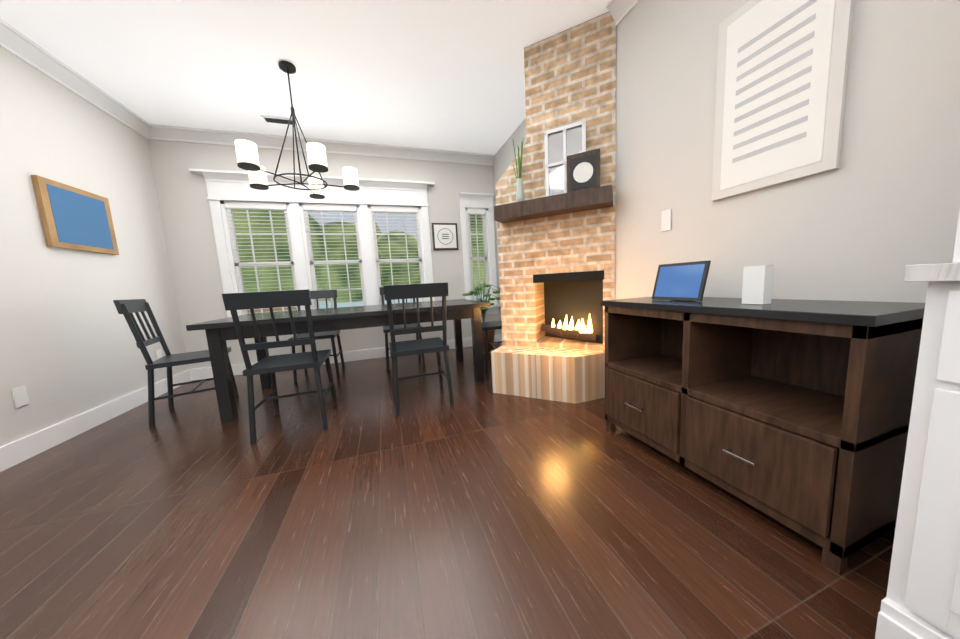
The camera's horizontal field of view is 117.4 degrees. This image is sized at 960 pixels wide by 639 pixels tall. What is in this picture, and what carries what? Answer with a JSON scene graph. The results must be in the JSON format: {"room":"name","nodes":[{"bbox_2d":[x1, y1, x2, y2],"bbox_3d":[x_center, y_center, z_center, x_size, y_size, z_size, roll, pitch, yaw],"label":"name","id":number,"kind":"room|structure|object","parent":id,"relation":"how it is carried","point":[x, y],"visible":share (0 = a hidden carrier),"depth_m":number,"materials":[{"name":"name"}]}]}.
{"room":"dining room","nodes":[
{"label":"dining room","id":0,"kind":"room"},
{"bbox_2d":[0,46,187,446],"bbox_3d":[-2.975,-0.484,1.660,0.100,2.750,3.300,-5,7,-18],"label":"wall","id":1,"kind":"structure","parent":0,"point":[64,338],"depth_m":2.20,"materials":[{"name":"white paint"}]},
{"bbox_2d":[11,386,29,407],"bbox_3d":[-2.880,0.483,1.831,0.006,0.120,0.070,-5,7,-18],"label":"outlet","id":2,"kind":"object","parent":1,"relation":"attached to","point":[20,396],"depth_m":1.83,"materials":[{"name":"white plastic"}]},
{"bbox_2d":[31,175,118,254],"bbox_3d":[-3.132,-0.781,2.291,0.032,0.480,0.550,-5,7,-18],"label":"framed picture","id":3,"kind":"object","parent":1,"relation":"attached to","point":[72,218],"visible":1,"depth_m":2.23,"materials":[{"name":"brown wood"}]},
{"bbox_2d":[0,18,151,135],"bbox_3d":[-2.920,-1.783,1.385,0.125,0.115,3.395,-5,7,-18],"label":"crown molding","id":4,"kind":"structure","parent":1,"relation":"attached to","point":[18,44],"depth_m":2.25,"materials":[{"name":"white paint"}]},
{"bbox_2d":[0,369,191,471],"bbox_3d":[-3.046,0.744,2.428,0.016,0.135,2.010,-5,7,-18],"label":"baseboard","id":5,"kind":"structure","parent":1,"relation":"attached to","point":[24,448],"depth_m":2.12,"materials":[{"name":"white paint"}]},
{"bbox_2d":[155,349,162,358],"bbox_3d":[-3.255,0.364,2.964,0.006,0.120,0.070,-5,7,-18],"label":"outlet","id":6,"kind":"object","parent":1,"relation":"attached to","point":[158,352],"depth_m":2.96,"materials":[{"name":"white plastic"}]},
{"bbox_2d":[0,0,608,154],"bbox_3d":[-2.236,-2.625,-1.921,8.500,2.289,10.300,-5,7,-18],"label":"ceiling","id":7,"kind":"structure","parent":0,"point":[449,75],"depth_m":2.28,"materials":[{"name":"white paint"}]},
{"bbox_2d":[261,115,297,125],"bbox_3d":[-2.098,-2.084,3.062,0.300,0.014,0.120,-5,7,-18],"label":"ceiling vent","id":8,"kind":"object","parent":7,"relation":"in","point":[275,120],"visible":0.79,"depth_m":3.04,"materials":[{"name":"metal"}]},
{"bbox_2d":[235,60,358,198],"bbox_3d":[-1.515,-1.585,2.423,0.866,0.909,0.859,-5,7,-18],"label":"chandelier","id":9,"kind":"object","parent":7,"relation":"hanging from","point":[247,155],"visible":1,"depth_m":2.35,"materials":[{"name":"black metal"}]},
{"bbox_2d":[148,139,499,368],"bbox_3d":[-1.657,-0.826,3.860,4.000,2.750,0.100,-5,7,-18],"label":"wall","id":10,"kind":"structure","parent":0,"point":[184,204],"depth_m":3.43,"materials":[{"name":"white paint"}]},
{"bbox_2d":[189,168,434,316],"bbox_3d":[-1.851,-0.827,3.742,2.650,1.860,0.200,-5,7,-18],"label":"triple window","id":11,"kind":"structure","parent":10,"relation":"in","point":[228,191],"depth_m":3.65,"materials":[{"name":"white paint"}]},
{"bbox_2d":[143,124,494,165],"bbox_3d":[-1.649,-2.127,3.622,3.900,0.115,0.095,-5,7,-18],"label":"crown molding","id":12,"kind":"structure","parent":10,"relation":"attached to","point":[159,132],"depth_m":3.50,"materials":[{"name":"white paint"}]},
{"bbox_2d":[192,334,499,379],"bbox_3d":[-1.522,0.471,3.980,3.900,0.135,0.016,-5,7,-18],"label":"baseboard","id":13,"kind":"structure","parent":10,"relation":"attached to","point":[205,372],"depth_m":3.91,"materials":[{"name":"white paint"}]},
{"bbox_2d":[432,223,458,249],"bbox_3d":[-0.492,-1.175,4.137,0.360,0.370,0.028,-5,7,-18],"label":"sign","id":14,"kind":"object","parent":10,"relation":"attached to","point":[445,236],"visible":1,"depth_m":4.13,"materials":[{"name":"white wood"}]},
{"bbox_2d":[459,192,499,314],"bbox_3d":[-0.016,-0.944,4.347,0.560,1.750,0.160,-5,7,-18],"label":"window","id":15,"kind":"structure","parent":10,"relation":"in","point":[476,204],"depth_m":4.32,"materials":[{"name":"white paint"}]},
{"bbox_2d":[0,343,894,638],"bbox_3d":[-2.027,1.284,-1.439,8.500,0.100,10.300,-5,7,-18],"label":"floor","id":16,"kind":"structure","parent":0,"point":[480,509],"depth_m":1.13,"materials":[{"name":"brown wood"}]},
{"bbox_2d":[113,299,238,426],"bbox_3d":[-2.452,0.296,2.435,0.524,0.962,0.451,-7,8,-32],"label":"dining chair","id":17,"kind":"object","parent":16,"relation":"on","point":[127,309],"visible":0.88,"depth_m":2.29,"materials":[{"name":"grey wood"}]},
{"bbox_2d":[222,289,337,443],"bbox_3d":[-1.351,0.281,2.079,0.452,0.962,0.524,-5,7,-18],"label":"dining chair","id":18,"kind":"object","parent":16,"relation":"on","point":[314,358],"visible":1,"depth_m":1.88,"materials":[{"name":"grey wood"}]},
{"bbox_2d":[288,290,344,381],"bbox_3d":[-1.882,0.150,3.367,0.452,0.962,0.524,-5,7,-18],"label":"dining chair","id":19,"kind":"object","parent":16,"relation":"on","point":[322,294],"visible":0.52,"depth_m":3.44,"materials":[{"name":"grey wood"}]},
{"bbox_2d":[186,299,489,422],"bbox_3d":[-1.110,0.269,2.885,2.250,0.760,1.000,-5,7,-18],"label":"dining table","id":20,"kind":"object","parent":16,"relation":"on","point":[219,332],"visible":0.83,"depth_m":2.42,"materials":[{"name":"black wood"}]},
{"bbox_2d":[379,287,424,369],"bbox_3d":[-0.981,0.067,3.656,0.452,0.962,0.524,-5,7,-18],"label":"dining chair","id":21,"kind":"object","parent":16,"relation":"on","point":[386,330],"visible":0.44,"depth_m":3.52,"materials":[{"name":"grey wood"}]},
{"bbox_2d":[383,282,454,415],"bbox_3d":[-0.504,0.199,2.372,0.452,0.962,0.524,-5,7,-18],"label":"dining chair","id":22,"kind":"object","parent":16,"relation":"on","point":[437,345],"visible":1,"depth_m":2.16,"materials":[{"name":"grey wood"}]},
{"bbox_2d":[462,282,500,353],"bbox_3d":[0.053,-0.027,3.940,0.595,0.965,0.387,-5,7,-18],"label":"potted plant","id":23,"kind":"object","parent":16,"relation":"on","point":[491,333],"visible":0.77,"depth_m":3.90,"materials":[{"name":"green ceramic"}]},
{"bbox_2d":[481,320,501,369],"bbox_3d":[0.212,0.034,3.404,0.524,0.962,0.452,-5,7,-18],"label":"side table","id":24,"kind":"object","parent":16,"relation":"on","point":[491,325],"visible":0.17,"depth_m":3.18,"materials":[{"name":"grey wood"}]},
{"bbox_2d":[491,11,615,403],"bbox_3d":[0.593,-0.765,2.394,0.950,2.748,0.580,1,8,27],"label":"fireplace","id":25,"kind":"object","parent":16,"relation":"on","point":[557,267],"visible":0.98,"depth_m":2.30,"materials":[{"name":"brown brick"}]},
{"bbox_2d":[512,120,599,201],"bbox_3d":[0.566,-1.189,2.229,0.653,0.508,0.091,0,8,23],"label":"mantel decor","id":26,"kind":"object","parent":25,"relation":"on","point":[572,164],"visible":0.96,"depth_m":2.19,"materials":[{"name":"white mirror"}]},
{"bbox_2d":[601,296,924,574],"bbox_3d":[1.100,0.317,1.367,0.483,0.800,1.030,-5,7,-18],"label":"console table","id":27,"kind":"object","parent":16,"relation":"on","point":[794,414],"visible":0.85,"depth_m":1.08,"materials":[{"name":"brown wood"}]},
{"bbox_2d":[875,283,959,638],"bbox_3d":[1.321,0.363,0.505,0.597,0.895,0.535,-5,7,-18],"label":"base cabinet","id":28,"kind":"object","parent":16,"relation":"on","point":[921,600],"depth_m":0.63,"materials":[{"name":"white paint"}]},
{"bbox_2d":[904,259,959,282],"bbox_3d":[1.401,-0.061,0.107,0.613,0.035,1.293,-5,7,-18],"label":"countertop","id":29,"kind":"structure","parent":28,"relation":"on","point":[935,272],"depth_m":0.59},
{"bbox_2d":[949,211,959,262],"bbox_3d":[1.311,-0.884,0.463,0.423,1.520,0.400,-5,7,-18],"label":"base cabinet","id":30,"kind":"object","parent":29,"relation":"on","point":[956,255],"depth_m":0.68,"materials":[{"name":"white paint"}]},
{"bbox_2d":[492,0,959,334],"bbox_3d":[1.540,-0.607,0.695,0.100,2.750,8.120,-5,7,-18],"label":"wall","id":31,"kind":"structure","parent":0,"point":[874,214],"depth_m":1.21,"materials":[{"name":"white paint"}]},
{"bbox_2d":[606,0,639,25],"bbox_3d":[1.341,-1.917,0.613,0.095,0.115,2.890,-5,7,-18],"label":"crown molding","id":32,"kind":"structure","parent":31,"relation":"attached to","point":[619,9],"depth_m":1.92,"materials":[{"name":"white paint"}]},
{"bbox_2d":[661,209,670,230],"bbox_3d":[1.134,-0.603,1.778,0.006,0.120,0.060,-5,7,-18],"label":"light switch","id":33,"kind":"object","parent":31,"relation":"attached to","point":[666,215],"depth_m":1.78,"materials":[{"name":"white plastic"}]},
{"bbox_2d":[712,0,853,200],"bbox_3d":[1.255,-1.000,1.258,0.023,0.820,0.440,-5,7,-18],"label":"framed picture","id":34,"kind":"object","parent":31,"relation":"attached to","point":[782,72],"visible":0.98,"depth_m":1.23,"materials":[{"name":"white"}]},
{"label":"outside","id":35,"kind":"structure","parent":0,"visible":0},
{"bbox_2d":[232,210,485,313],"bbox_3d":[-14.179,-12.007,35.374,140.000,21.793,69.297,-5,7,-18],"label":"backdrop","id":36,"kind":"structure","parent":35,"point":[331,238],"depth_m":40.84,"materials":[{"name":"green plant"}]}
]}

